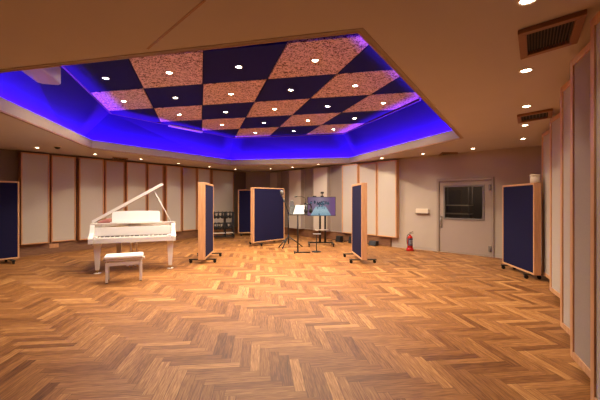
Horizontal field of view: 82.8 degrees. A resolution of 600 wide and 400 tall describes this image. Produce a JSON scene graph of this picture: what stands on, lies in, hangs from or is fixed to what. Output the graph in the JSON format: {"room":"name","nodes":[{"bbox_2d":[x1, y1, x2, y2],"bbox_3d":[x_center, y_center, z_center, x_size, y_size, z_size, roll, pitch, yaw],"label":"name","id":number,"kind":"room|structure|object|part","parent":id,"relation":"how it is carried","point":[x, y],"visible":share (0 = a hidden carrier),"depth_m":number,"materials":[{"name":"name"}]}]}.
{"room":"studio","nodes":[
{"label":"studio","id":0,"kind":"room"},
{"bbox_2d":[0,149,245,241],"bbox_3d":[-5.806,0.090,10.843,0.200,2.720,11.269,0,0,36],"label":"wall","id":1,"kind":"structure","parent":0,"point":[8,158],"depth_m":9.25,"materials":[{"name":"brown paint"}]},
{"bbox_2d":[18,152,48,244],"bbox_3d":[-6.951,-0.035,8.895,0.198,2.360,0.610,0,0,36],"label":"acoustic baffle","id":2,"kind":"object","parent":1,"relation":"attached to","point":[33,168],"visible":0.96,"depth_m":8.81,"materials":[{"name":"beige fabric"}]},
{"bbox_2d":[49,243,58,247],"bbox_3d":[-6.715,1.248,9.281,0.014,0.115,0.220,0,0,35],"label":"cover plate","id":3,"kind":"object","parent":1,"relation":"attached to","point":[55,245],"visible":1,"depth_m":9.29,"materials":[{"name":"beige plastic"}]},
{"bbox_2d":[50,155,75,241],"bbox_3d":[-6.594,-0.035,9.463,0.118,2.360,0.588,0,0,36],"label":"acoustic baffle","id":4,"kind":"object","parent":1,"relation":"attached to","point":[62,168],"visible":1,"depth_m":9.41,"materials":[{"name":"beige fabric"}]},
{"bbox_2d":[77,157,103,239],"bbox_3d":[-6.161,-0.035,10.001,0.198,2.360,0.664,0,0,36],"label":"acoustic baffle","id":5,"kind":"object","parent":1,"relation":"attached to","point":[90,172],"visible":0.77,"depth_m":9.88,"materials":[{"name":"beige fabric"}]},
{"bbox_2d":[104,160,124,219],"bbox_3d":[-5.786,-0.035,10.595,0.118,2.360,0.579,0,0,36],"label":"acoustic baffle","id":6,"kind":"object","parent":1,"relation":"attached to","point":[114,171],"visible":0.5,"depth_m":10.53,"materials":[{"name":"beige fabric"}]},
{"bbox_2d":[19,226,237,256],"bbox_3d":[-5.694,1.300,10.763,0.075,0.300,11.269,0,0,36],"label":"baseboard","id":7,"kind":"structure","parent":1,"relation":"attached to","point":[75,245],"depth_m":9.65,"materials":[{"name":"brown wood"}]},
{"bbox_2d":[125,162,145,210],"bbox_3d":[-5.375,-0.035,11.101,0.198,2.360,0.652,0,0,36],"label":"acoustic baffle","id":8,"kind":"object","parent":1,"relation":"attached to","point":[135,173],"visible":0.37,"depth_m":11.02,"materials":[{"name":"beige fabric"}]},
{"bbox_2d":[146,164,162,220],"bbox_3d":[-4.995,-0.035,11.702,0.118,2.360,0.570,0,0,36],"label":"acoustic baffle","id":9,"kind":"object","parent":1,"relation":"attached to","point":[154,173],"visible":0.56,"depth_m":11.64,"materials":[{"name":"beige fabric"}]},
{"bbox_2d":[163,165,180,231],"bbox_3d":[-4.580,-0.035,12.214,0.198,2.360,0.608,0,0,36],"label":"acoustic baffle","id":10,"kind":"object","parent":1,"relation":"attached to","point":[171,174],"visible":0.75,"depth_m":12.12,"materials":[{"name":"beige fabric"}]},
{"bbox_2d":[181,167,195,230],"bbox_3d":[-4.193,-0.035,12.824,0.118,2.360,0.611,0,0,36],"label":"acoustic baffle","id":11,"kind":"object","parent":1,"relation":"attached to","point":[188,175],"visible":0.97,"depth_m":12.76,"materials":[{"name":"beige fabric"}]},
{"bbox_2d":[196,168,209,229],"bbox_3d":[-3.805,-0.035,13.299,0.198,2.360,0.601,0,0,36],"label":"acoustic baffle","id":12,"kind":"object","parent":1,"relation":"attached to","point":[202,175],"visible":0.43,"depth_m":13.07,"materials":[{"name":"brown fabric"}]},
{"bbox_2d":[211,170,233,226],"bbox_3d":[-3.233,-0.035,14.169,0.118,2.360,1.146,0,0,36],"label":"acoustic baffle","id":13,"kind":"object","parent":1,"relation":"attached to","point":[223,181],"visible":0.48,"depth_m":14.16,"materials":[{"name":"beige fabric"}]},
{"bbox_2d":[0,66,451,159],"bbox_3d":[-0.902,-1.750,7.516,9.589,0.900,11.106,0,0,0],"label":"cove","id":14,"kind":"structure","parent":0,"point":[67,104],"depth_m":9.19,"materials":[{"name":"paint"}]},
{"bbox_2d":[22,67,60,84],"bbox_3d":[-3.665,-1.965,4.607,0.320,0.370,1.350,0,0,-16],"label":"air duct","id":15,"kind":"object","parent":14,"relation":"attached to","point":[52,75],"visible":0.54,"depth_m":4.94,"materials":[{"name":"metal"}]},
{"bbox_2d":[147,0,205,49],"bbox_3d":[-0.943,-1.274,2.509,0.018,0.012,0.976,0,0,-44],"label":"trim","id":16,"kind":"structure","parent":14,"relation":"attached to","point":[202,1],"depth_m":2.43,"materials":[{"name":"brown wood"}]},
{"bbox_2d":[0,28,462,165],"bbox_3d":[-0.909,-1.375,7.526,8.547,0.219,10.036,0,0,0],"label":"trim","id":17,"kind":"structure","parent":14,"relation":"attached to","point":[7,106],"depth_m":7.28,"materials":[{"name":"paint"}]},
{"bbox_2d":[61,66,420,137],"bbox_3d":[-1.176,-2.182,7.553,7.465,0.034,8.430,0,0,14],"label":"trim","id":18,"kind":"structure","parent":14,"relation":"attached to","point":[63,67],"depth_m":8.82,"materials":[{"name":"white paint"}]},
{"bbox_2d":[246,172,269,188],"bbox_3d":[-1.865,0.090,15.409,1.156,2.720,0.200,0,0,6],"label":"wall","id":19,"kind":"structure","parent":0,"point":[253,179],"depth_m":15.31,"materials":[{"name":"paint"}]},
{"bbox_2d":[129,33,418,135],"bbox_3d":[-1.179,-2.250,7.555,7.582,0.100,8.542,0,0,14],"label":"ceiling","id":20,"kind":"structure","parent":0,"point":[356,33],"depth_m":6.18,"materials":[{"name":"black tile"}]},
{"bbox_2d":[65,59,142,91],"bbox_3d":[-3.434,-2.184,6.042,1.047,0.029,2.014,0,0,-17],"label":"tile","id":21,"kind":"structure","parent":20,"relation":"attached to","point":[121,74],"depth_m":5.92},
{"bbox_2d":[91,88,152,110],"bbox_3d":[-3.854,-2.184,7.460,1.052,0.029,2.016,0,0,-17],"label":"tile","id":22,"kind":"structure","parent":20,"relation":"attached to","point":[135,98],"depth_m":7.34,"materials":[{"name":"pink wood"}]},
{"bbox_2d":[110,108,159,121],"bbox_3d":[-4.205,-2.184,8.642,1.055,0.029,1.524,0,0,-16],"label":"tile","id":23,"kind":"structure","parent":20,"relation":"attached to","point":[149,114],"depth_m":8.53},
{"bbox_2d":[130,51,202,87],"bbox_3d":[-2.226,-2.184,5.790,1.084,0.029,2.029,0,0,-16],"label":"tile","id":24,"kind":"structure","parent":20,"relation":"attached to","point":[187,67],"depth_m":5.65,"materials":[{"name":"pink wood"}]},
{"bbox_2d":[144,84,201,107],"bbox_3d":[-2.643,-2.184,7.207,1.084,0.029,2.029,0,0,-16],"label":"tile","id":25,"kind":"structure","parent":20,"relation":"attached to","point":[188,95],"depth_m":7.06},
{"bbox_2d":[154,105,201,121],"bbox_3d":[-3.060,-2.184,8.624,1.084,0.029,2.029,0,0,-16],"label":"tile","id":26,"kind":"structure","parent":20,"relation":"attached to","point":[165,114],"depth_m":8.53,"materials":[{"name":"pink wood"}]},
{"bbox_2d":[161,120,201,130],"bbox_3d":[-3.404,-2.184,9.795,1.084,0.029,1.515,0,0,-16],"label":"tile","id":27,"kind":"structure","parent":20,"relation":"attached to","point":[192,124],"depth_m":9.64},
{"bbox_2d":[168,125,202,132],"bbox_3d":[-3.429,-2.144,10.257,0.100,0.039,1.150,0,0,36],"label":"strip","id":28,"kind":"object","parent":27,"relation":"attached to","point":[174,126],"visible":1,"depth_m":10.20,"materials":[{"name":"purple"}]},
{"bbox_2d":[202,129,238,136],"bbox_3d":[-2.589,-2.184,10.952,1.084,0.029,1.506,0,0,-16],"label":"tile","id":29,"kind":"structure","parent":20,"relation":"attached to","point":[225,132],"depth_m":10.93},
{"bbox_2d":[202,118,244,129],"bbox_3d":[-2.246,-2.184,9.786,1.084,0.029,2.029,0,0,-16],"label":"tile","id":30,"kind":"structure","parent":20,"relation":"attached to","point":[229,123],"depth_m":9.64,"materials":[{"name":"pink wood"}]},
{"bbox_2d":[202,102,253,119],"bbox_3d":[-1.829,-2.184,8.369,1.084,0.029,2.029,0,0,-16],"label":"tile","id":31,"kind":"structure","parent":20,"relation":"attached to","point":[235,110],"depth_m":8.24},
{"bbox_2d":[203,79,265,104],"bbox_3d":[-1.413,-2.184,6.952,1.084,0.029,2.029,0,0,-16],"label":"tile","id":32,"kind":"structure","parent":20,"relation":"attached to","point":[243,91],"depth_m":6.80,"materials":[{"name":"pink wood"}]},
{"bbox_2d":[204,42,285,83],"bbox_3d":[-0.996,-2.184,5.535,1.084,0.029,2.029,0,0,-16],"label":"tile","id":33,"kind":"structure","parent":20,"relation":"attached to","point":[257,61],"depth_m":5.37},
{"bbox_2d":[235,127,278,136],"bbox_3d":[-1.432,-2.184,10.948,1.084,0.029,2.029,0,0,-16],"label":"tile","id":34,"kind":"structure","parent":20,"relation":"attached to","point":[247,132],"depth_m":10.93,"materials":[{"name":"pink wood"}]},
{"bbox_2d":[240,115,291,128],"bbox_3d":[-1.016,-2.184,9.531,1.084,0.029,2.029,0,0,-16],"label":"tile","id":35,"kind":"structure","parent":20,"relation":"attached to","point":[271,121],"depth_m":9.40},
{"bbox_2d":[247,99,308,116],"bbox_3d":[-0.599,-2.184,8.114,1.084,0.029,2.029,0,0,-16],"label":"tile","id":36,"kind":"structure","parent":20,"relation":"attached to","point":[284,107],"depth_m":7.98,"materials":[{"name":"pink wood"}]},
{"bbox_2d":[270,125,319,135],"bbox_3d":[-0.202,-2.184,10.693,1.084,0.029,2.029,0,0,-16],"label":"tile","id":37,"kind":"structure","parent":20,"relation":"attached to","point":[299,130],"depth_m":10.62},
{"bbox_2d":[255,74,335,101],"bbox_3d":[-0.182,-2.184,6.697,1.084,0.029,2.029,0,0,-16],"label":"tile","id":38,"kind":"structure","parent":20,"relation":"attached to","point":[305,87],"depth_m":6.56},
{"bbox_2d":[280,113,339,126],"bbox_3d":[0.215,-2.184,9.276,1.084,0.029,2.029,0,0,-16],"label":"tile","id":39,"kind":"structure","parent":20,"relation":"attached to","point":[315,119],"depth_m":9.16,"materials":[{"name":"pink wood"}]},
{"bbox_2d":[268,34,368,78],"bbox_3d":[0.234,-2.184,5.280,1.084,0.029,2.029,0,0,-16],"label":"tile","id":40,"kind":"structure","parent":20,"relation":"attached to","point":[333,54],"depth_m":5.11,"materials":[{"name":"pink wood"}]},
{"bbox_2d":[293,95,368,114],"bbox_3d":[0.631,-2.184,7.859,1.084,0.029,2.029,0,0,-16],"label":"tile","id":41,"kind":"structure","parent":20,"relation":"attached to","point":[337,104],"depth_m":7.73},
{"bbox_2d":[308,123,363,133],"bbox_3d":[1.029,-2.184,10.438,1.084,0.029,2.029,0,0,-16],"label":"tile","id":42,"kind":"structure","parent":20,"relation":"attached to","point":[339,128],"depth_m":10.32,"materials":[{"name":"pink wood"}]},
{"bbox_2d":[311,70,399,97],"bbox_3d":[1.048,-2.184,6.442,1.084,0.029,2.029,0,0,-16],"label":"tile","id":43,"kind":"structure","parent":20,"relation":"attached to","point":[340,85],"depth_m":6.33,"materials":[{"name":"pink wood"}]},
{"bbox_2d":[322,110,391,124],"bbox_3d":[1.445,-2.184,9.021,1.084,0.029,2.029,0,0,-16],"label":"tile","id":44,"kind":"structure","parent":20,"relation":"attached to","point":[362,116],"depth_m":8.94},
{"bbox_2d":[338,45,392,73],"bbox_3d":[1.205,-2.184,5.079,1.382,0.029,1.279,0,0,12],"label":"tile","id":45,"kind":"structure","parent":20,"relation":"attached to","point":[367,60],"depth_m":5.41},
{"bbox_2d":[343,92,418,111],"bbox_3d":[1.845,-2.184,7.661,1.084,0.029,1.909,0,0,-16],"label":"tile","id":46,"kind":"structure","parent":20,"relation":"attached to","point":[393,101],"depth_m":7.49,"materials":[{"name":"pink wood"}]},
{"bbox_2d":[371,77,414,94],"bbox_3d":[1.812,-2.184,6.283,0.959,0.029,1.279,0,0,12],"label":"tile","id":47,"kind":"structure","parent":20,"relation":"attached to","point":[398,85],"depth_m":6.62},
{"bbox_2d":[0,233,589,399],"bbox_3d":[-1.664,1.450,6.157,15.898,0.001,19.532,0,0,0],"label":"floor","id":48,"kind":"structure","parent":0,"point":[269,321],"depth_m":3.84,"materials":[{"name":"brown wood"}]},
{"bbox_2d":[0,181,18,263],"bbox_3d":[-6.979,0.510,7.429,0.620,1.879,1.315,0,0,36],"label":"screen","id":49,"kind":"object","parent":48,"relation":"on","point":[9,190],"visible":1,"depth_m":7.78,"materials":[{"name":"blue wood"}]},
{"bbox_2d":[103,252,144,283],"bbox_3d":[-3.165,1.212,6.131,0.670,0.475,0.370,0,0,-25],"label":"piano bench","id":50,"kind":"object","parent":48,"relation":"on","point":[132,258],"visible":1,"depth_m":6.01,"materials":[{"name":"white paint"}]},
{"bbox_3d":[-3.349,1.264,5.890,0.045,0.348,0.045,0,0,-25],"label":"leg","id":51,"kind":"part","parent":50,"relation":"part of","materials":[{"name":"white paint"}]},
{"bbox_3d":[-3.165,1.065,6.131,0.590,0.050,0.340,0,0,-25],"label":"seat","id":52,"kind":"part","parent":50,"relation":"part of","materials":[{"name":"white paint"}]},
{"bbox_2d":[104,252,142,259],"bbox_3d":[-3.165,1.007,6.131,0.620,0.064,0.370,0,0,-25],"label":"cushion","id":53,"kind":"object","parent":50,"relation":"on","point":[132,255],"depth_m":6.02,"materials":[{"name":"white leather"}]},
{"bbox_3d":[-2.863,1.264,6.113,0.045,0.348,0.045,0,0,-25],"label":"leg","id":54,"kind":"part","parent":50,"relation":"part of","materials":[{"name":"white paint"}]},
{"bbox_2d":[88,183,175,273],"bbox_3d":[-3.649,0.537,7.564,1.594,1.823,1.658,0,0,-23],"label":"grand piano","id":55,"kind":"object","parent":48,"relation":"on","point":[125,226],"visible":0.89,"depth_m":7.06,"materials":[{"name":"white paint"}]},
{"bbox_3d":[-3.995,1.115,6.707,0.148,0.530,0.148,0,0,-23],"label":"leg","id":56,"kind":"part","parent":55,"relation":"part of","materials":[{"name":"white paint"}]},
{"bbox_2d":[98,218,111,222],"bbox_3d":[-3.981,0.417,6.933,0.240,0.094,0.150,0,0,-23],"label":"cloth","id":57,"kind":"object","parent":55,"relation":"on","point":[108,220],"visible":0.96,"depth_m":6.89,"materials":[{"name":"fabric"}]},
{"bbox_3d":[-4.179,1.115,7.854,0.148,0.530,0.148,0,0,-23],"label":"leg","id":58,"kind":"part","parent":55,"relation":"part of","materials":[{"name":"white paint"}]},
{"bbox_3d":[-3.846,0.058,7.739,1.361,0.836,1.183,0,0,-23],"label":"lid","id":59,"kind":"part","parent":55,"relation":"part of","materials":[{"name":"white paint"}]},
{"bbox_3d":[-2.757,1.115,7.220,0.148,0.530,0.148,0,0,-23],"label":"leg","id":60,"kind":"part","parent":55,"relation":"part of","materials":[{"name":"white paint"}]},
{"bbox_2d":[189,182,221,262],"bbox_3d":[-2.280,0.525,8.283,0.620,1.849,1.185,0,0,-5],"label":"screen","id":61,"kind":"object","parent":48,"relation":"on","point":[205,190],"visible":1,"depth_m":7.81,"materials":[{"name":"brown wood"}]},
{"bbox_3d":[-2.280,0.477,8.283,0.155,1.755,1.185,0,0,-5],"label":"frame","id":62,"kind":"part","parent":61,"relation":"part of","materials":[{"name":"brown wood"}]},
{"bbox_3d":[-2.220,0.477,8.288,0.024,1.665,1.095,0,0,-5],"label":"fabric panel","id":63,"kind":"part","parent":61,"relation":"part of","materials":[{"name":"blue fabric"}]},
{"bbox_2d":[214,212,233,237],"bbox_3d":[-3.002,0.950,12.873,0.980,1.000,0.300,0,0,-22],"label":"rack","id":64,"kind":"object","parent":48,"relation":"on","point":[232,222],"visible":0.55,"depth_m":12.90,"materials":[{"name":"black metal"}]},
{"bbox_3d":[-3.002,1.370,12.873,0.980,0.040,0.300,0,0,-22],"label":"frame","id":65,"kind":"part","parent":64,"relation":"part of","materials":[{"name":"black metal"}]},
{"bbox_3d":[-2.861,0.925,12.930,0.045,0.950,0.300,0,0,-22],"label":"post","id":66,"kind":"part","parent":64,"relation":"part of","materials":[{"name":"black metal"}]},
{"bbox_3d":[-2.573,0.925,13.046,0.045,0.950,0.300,0,0,-22],"label":"post","id":67,"kind":"part","parent":64,"relation":"part of","materials":[{"name":"black metal"}]},
{"bbox_2d":[238,189,250,235],"bbox_3d":[-1.868,0.510,13.945,1.331,1.879,0.620,0,0,-2],"label":"screen","id":68,"kind":"object","parent":48,"relation":"on","point":[244,195],"visible":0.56,"depth_m":13.87,"materials":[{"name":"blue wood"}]},
{"bbox_2d":[249,187,285,245],"bbox_3d":[-1.053,0.525,11.260,0.620,1.849,1.377,0,0,42],"label":"screen","id":69,"kind":"object","parent":48,"relation":"on","point":[267,204],"visible":0.93,"depth_m":11.11,"materials":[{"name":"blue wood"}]},
{"bbox_2d":[279,198,302,248],"bbox_3d":[-0.293,0.682,10.393,0.730,1.530,0.287,0,0,-32],"label":"microphone stand","id":70,"kind":"object","parent":48,"relation":"on","point":[288,237],"visible":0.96,"depth_m":10.42,"materials":[{"name":"black metal"}]},
{"bbox_2d":[289,205,309,253],"bbox_3d":[-0.004,0.796,9.359,0.573,1.308,0.368,0,0,0],"label":"music stand","id":71,"kind":"object","parent":48,"relation":"on","point":[292,207],"visible":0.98,"depth_m":9.31,"materials":[{"name":"black metal"}]},
{"bbox_3d":[-0.060,0.850,9.320,0.042,0.999,0.044,0,0,0],"label":"post","id":72,"kind":"part","parent":71,"relation":"part of","materials":[{"name":"black metal"}]},
{"bbox_2d":[293,205,304,213],"bbox_3d":[-0.015,0.268,9.351,0.350,0.269,0.124,0,0,0],"label":"sheet music","id":73,"kind":"object","parent":71,"relation":"on","point":[296,211],"visible":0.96,"depth_m":9.35,"materials":[{"name":"white paper"}]},
{"bbox_2d":[304,203,312,212],"bbox_3d":[0.225,0.224,9.300,0.232,0.275,0.131,0,0,-29],"label":"headphones","id":74,"kind":"object","parent":71,"relation":"hanging from","point":[305,208],"visible":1,"depth_m":9.28,"materials":[{"name":"black plastic"}]},
{"bbox_2d":[312,233,320,252],"bbox_3d":[0.460,1.195,9.500,0.270,0.510,0.270,0,0,0],"label":"tray stand","id":75,"kind":"object","parent":48,"relation":"on","point":[316,234],"visible":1,"depth_m":9.49,"materials":[{"name":"grey metal"}]},
{"bbox_2d":[307,197,335,246],"bbox_3d":[0.681,0.674,10.795,0.895,1.551,0.600,0,0,0],"label":"television","id":76,"kind":"object","parent":48,"relation":"on","point":[321,206],"visible":0.95,"depth_m":10.75,"materials":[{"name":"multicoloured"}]},
{"bbox_3d":[0.639,0.684,10.840,0.068,1.331,0.068,0,0,0],"label":"post","id":77,"kind":"part","parent":76,"relation":"part of","materials":[{"name":"black metal"}]},
{"bbox_3d":[0.803,0.684,10.840,0.068,1.331,0.068,0,0,0],"label":"post","id":78,"kind":"part","parent":76,"relation":"part of","materials":[{"name":"black metal"}]},
{"bbox_2d":[328,236,342,241],"bbox_3d":[1.240,1.350,11.912,0.536,0.200,0.231,0,0,37],"label":"box","id":79,"kind":"object","parent":48,"relation":"on","point":[338,238],"visible":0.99,"depth_m":11.76,"materials":[{"name":"black plastic"}]},
{"bbox_2d":[343,183,375,262],"bbox_3d":[1.423,0.530,8.223,0.620,1.839,1.161,0,0,-3],"label":"screen","id":80,"kind":"object","parent":48,"relation":"on","point":[359,191],"visible":1,"depth_m":7.89,"materials":[{"name":"blue fabric"}]},
{"bbox_3d":[1.379,0.482,8.221,0.024,1.655,1.071,0,0,-3],"label":"fabric panel","id":81,"kind":"part","parent":80,"relation":"part of","materials":[{"name":"blue fabric"}]},
{"bbox_3d":[1.423,0.482,8.223,0.126,1.745,1.161,0,0,-3],"label":"frame","id":82,"kind":"part","parent":80,"relation":"part of","materials":[{"name":"brown wood"}]},
{"bbox_2d":[367,240,378,245],"bbox_3d":[2.204,1.375,10.890,0.269,0.150,0.562,0,0,-42],"label":"box","id":83,"kind":"object","parent":48,"relation":"on","point":[372,243],"visible":0.83,"depth_m":10.73,"materials":[{"name":"black plastic"}]},
{"bbox_2d":[406,231,413,250],"bbox_3d":[3.145,1.174,9.720,0.220,0.552,0.220,0,0,0],"label":"fire extinguisher","id":84,"kind":"object","parent":48,"relation":"on","point":[409,239],"visible":1,"depth_m":9.67,"materials":[{"name":"red metal"}]},
{"bbox_2d":[501,183,541,278],"bbox_3d":[4.332,0.570,6.693,0.300,1.759,1.209,0,0,7],"label":"screen","id":85,"kind":"object","parent":48,"relation":"on","point":[521,203],"visible":1,"depth_m":6.50,"materials":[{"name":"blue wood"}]},
{"bbox_3d":[4.290,0.522,6.698,0.024,1.595,1.139,0,0,7],"label":"fabric panel","id":86,"kind":"part","parent":85,"relation":"part of","materials":[{"name":"blue fabric"}]},
{"bbox_2d":[530,174,539,182],"bbox_3d":[4.285,-0.389,6.200,0.164,0.156,0.164,0,0,0],"label":"canister","id":87,"kind":"object","parent":85,"relation":"on","point":[534,178],"visible":0.98,"depth_m":6.14,"materials":[{"name":"beige plastic"}]},
{"bbox_2d":[0,0,599,171],"bbox_3d":[-1.636,-1.288,6.192,15.229,0.035,18.884,0,0,0],"label":"ceiling","id":88,"kind":"structure","parent":0,"point":[463,56],"depth_m":2.71,"materials":[{"name":"paint"}]},
{"bbox_2d":[112,157,127,160],"bbox_3d":[-5.496,-1.252,10.399,0.436,0.035,0.784,0,0,-30],"label":"ceiling vent","id":89,"kind":"object","parent":88,"relation":"in","point":[113,158],"visible":1,"depth_m":10.36,"materials":[{"name":"brown wood"}]},
{"bbox_2d":[439,152,457,155],"bbox_3d":[4.131,-1.252,9.379,0.526,0.035,0.844,0,0,14],"label":"ceiling vent","id":90,"kind":"object","parent":88,"relation":"in","point":[442,153],"visible":0.58,"depth_m":9.04,"materials":[{"name":"black rubber"}]},
{"bbox_2d":[519,68,532,72],"bbox_3d":[2.208,-1.266,3.321,0.123,0.017,0.123,0,0,0],"label":"recessed light","id":91,"kind":"object","parent":88,"relation":"in","point":[525,70],"visible":1,"depth_m":3.31,"materials":[{"name":"beige"}]},
{"bbox_2d":[517,0,536,5],"bbox_3d":[1.441,-1.266,2.148,0.123,0.017,0.123,0,0,0],"label":"recessed light","id":92,"kind":"object","parent":88,"relation":"in","point":[519,2],"visible":1,"depth_m":2.17,"materials":[{"name":"beige"}]},
{"bbox_2d":[517,108,552,123],"bbox_3d":[3.510,-1.252,5.097,0.438,0.035,0.676,0,0,35],"label":"ceiling vent","id":93,"kind":"object","parent":88,"relation":"in","point":[547,113],"visible":1,"depth_m":5.08,"materials":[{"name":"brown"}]},
{"bbox_2d":[518,9,586,59],"bbox_3d":[1.925,-1.252,2.626,0.391,0.035,0.633,0,0,35],"label":"ceiling vent","id":94,"kind":"object","parent":88,"relation":"in","point":[564,31],"visible":1,"depth_m":2.58,"materials":[{"name":"brown wood"}]},
{"bbox_2d":[273,159,396,246],"bbox_3d":[0.915,0.090,12.912,0.200,2.720,6.438,0,0,-42],"label":"wall","id":95,"kind":"structure","parent":0,"point":[394,240],"depth_m":11.44,"materials":[{"name":"paint"}]},
{"bbox_2d":[270,172,279,187],"bbox_3d":[-1.068,-0.035,14.807,0.238,2.360,0.550,0,0,-42],"label":"acoustic baffle","id":96,"kind":"object","parent":95,"relation":"attached to","point":[274,176],"visible":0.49,"depth_m":14.66,"materials":[{"name":"brown wood"}]},
{"bbox_2d":[280,171,288,226],"bbox_3d":[-0.643,-0.035,14.450,0.078,2.360,0.537,0,0,-42],"label":"acoustic baffle","id":97,"kind":"object","parent":95,"relation":"attached to","point":[284,176],"visible":0.54,"depth_m":14.38,"materials":[{"name":"beige fabric"}]},
{"bbox_2d":[289,169,303,228],"bbox_3d":[-0.123,-0.035,13.745,0.238,2.360,0.757,0,0,-42],"label":"acoustic baffle","id":98,"kind":"object","parent":95,"relation":"attached to","point":[296,177],"visible":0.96,"depth_m":13.60,"materials":[{"name":"beige fabric"}]},
{"bbox_2d":[304,169,312,229],"bbox_3d":[0.350,-0.035,13.334,0.078,2.360,0.475,0,0,-42],"label":"acoustic baffle","id":99,"kind":"object","parent":95,"relation":"attached to","point":[308,173],"visible":0.8,"depth_m":13.31,"materials":[{"name":"beige fabric"}]},
{"bbox_2d":[313,166,330,231],"bbox_3d":[0.830,-0.035,12.675,0.238,2.360,0.747,0,0,-42],"label":"acoustic baffle","id":100,"kind":"object","parent":95,"relation":"attached to","point":[321,175],"visible":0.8,"depth_m":12.52,"materials":[{"name":"beige fabric"}]},
{"bbox_2d":[331,166,341,231],"bbox_3d":[1.321,-0.035,12.243,0.078,2.360,0.538,0,0,-42],"label":"acoustic baffle","id":101,"kind":"object","parent":95,"relation":"attached to","point":[336,171],"visible":0.77,"depth_m":12.18,"materials":[{"name":"beige fabric"}]},
{"bbox_2d":[284,227,391,246],"bbox_3d":[0.748,1.300,12.892,0.075,0.300,6.245,0,0,-42],"label":"baseboard","id":102,"kind":"structure","parent":95,"relation":"attached to","point":[383,241],"depth_m":12.37,"materials":[{"name":"brown wood"}]},
{"bbox_2d":[342,164,358,233],"bbox_3d":[1.756,-0.035,11.693,0.158,2.360,0.686,0,0,-42],"label":"acoustic baffle","id":103,"kind":"object","parent":95,"relation":"attached to","point":[350,173],"visible":0.7,"depth_m":11.69,"materials":[{"name":"beige fabric"}]},
{"bbox_2d":[359,162,376,235],"bbox_3d":[2.247,-0.035,11.187,0.098,2.360,0.711,0,0,-42],"label":"acoustic baffle","id":104,"kind":"object","parent":95,"relation":"attached to","point":[367,171],"visible":0.53,"depth_m":11.08,"materials":[{"name":"beige fabric"}]},
{"bbox_2d":[377,160,398,237],"bbox_3d":[2.737,-0.035,10.591,0.158,2.360,0.700,0,0,-42],"label":"acoustic baffle","id":105,"kind":"object","parent":95,"relation":"attached to","point":[387,171],"visible":1,"depth_m":10.50,"materials":[{"name":"beige fabric"}]},
{"bbox_2d":[397,145,541,258],"bbox_3d":[4.389,0.090,9.227,3.713,2.720,0.200,0,0,44],"label":"wall","id":106,"kind":"structure","parent":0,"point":[418,176],"depth_m":9.35,"materials":[{"name":"paint"}]},
{"bbox_2d":[397,244,436,250],"bbox_3d":[3.414,1.407,10.007,1.226,0.085,0.025,0,0,44],"label":"baseboard","id":107,"kind":"structure","parent":106,"relation":"attached to","point":[399,246],"depth_m":9.90,"materials":[{"name":"paint"}]},
{"bbox_2d":[415,209,429,213],"bbox_3d":[3.541,0.325,9.849,0.400,0.150,0.074,0,0,44],"label":"control box","id":108,"kind":"object","parent":106,"relation":"attached to","point":[418,211],"visible":1,"depth_m":9.80,"materials":[{"name":"beige plastic"}]},
{"bbox_2d":[437,177,493,256],"bbox_3d":[4.389,0.430,9.098,1.440,2.040,0.148,0,0,44],"label":"door","id":109,"kind":"structure","parent":106,"relation":"attached to","point":[465,206],"depth_m":9.07,"materials":[{"name":"paint"}]},
{"bbox_3d":[4.389,0.070,9.125,0.947,0.840,0.008,0,0,44],"label":"pane","id":110,"kind":"part","parent":109,"relation":"part of","materials":[{"name":"clear glass"}]},
{"bbox_3d":[4.040,0.090,5.043,3.580,2.720,5.655,0,0,0],"label":"wall","id":111,"kind":"structure","parent":0,"visible":0},
{"bbox_2d":[542,129,549,278],"bbox_3d":[4.395,0.075,5.885,0.185,2.570,0.710,0,0,22],"label":"acoustic baffle","id":112,"kind":"object","parent":111,"relation":"attached to","point":[546,135],"visible":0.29,"depth_m":6.01,"materials":[{"name":"beige fabric"}]},
{"bbox_2d":[550,113,559,297],"bbox_3d":[3.708,0.075,4.758,0.175,2.570,0.708,0,0,22],"label":"acoustic baffle","id":113,"kind":"object","parent":111,"relation":"attached to","point":[555,121],"visible":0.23,"depth_m":4.90,"materials":[{"name":"beige fabric"}]},
{"bbox_2d":[560,80,569,334],"bbox_3d":[2.780,0.075,3.295,0.225,2.570,0.717,0,0,22],"label":"acoustic baffle","id":114,"kind":"object","parent":111,"relation":"attached to","point":[565,89],"visible":0.28,"depth_m":3.55,"materials":[{"name":"beige fabric"}]},
{"bbox_2d":[570,42,589,377],"bbox_3d":[2.338,0.075,2.590,0.241,2.570,0.720,0,0,22],"label":"acoustic panel","id":115,"kind":"object","parent":111,"relation":"attached to","point":[580,64],"visible":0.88,"depth_m":2.79,"materials":[{"name":"beige fabric"}]},
{"bbox_3d":[2.375,0.090,-0.339,0.250,2.720,5.322,0,0,0],"label":"wall","id":116,"kind":"structure","parent":0,"visible":0},
{"bbox_2d":[590,11,599,399],"bbox_3d":[2.051,0.075,1.896,0.462,2.570,0.711,0,0,22],"label":"acoustic baffle","id":117,"kind":"object","parent":116,"relation":"attached to","point":[595,22],"visible":1,"depth_m":2.24,"materials":[{"name":"beige fabric"}]}
]}

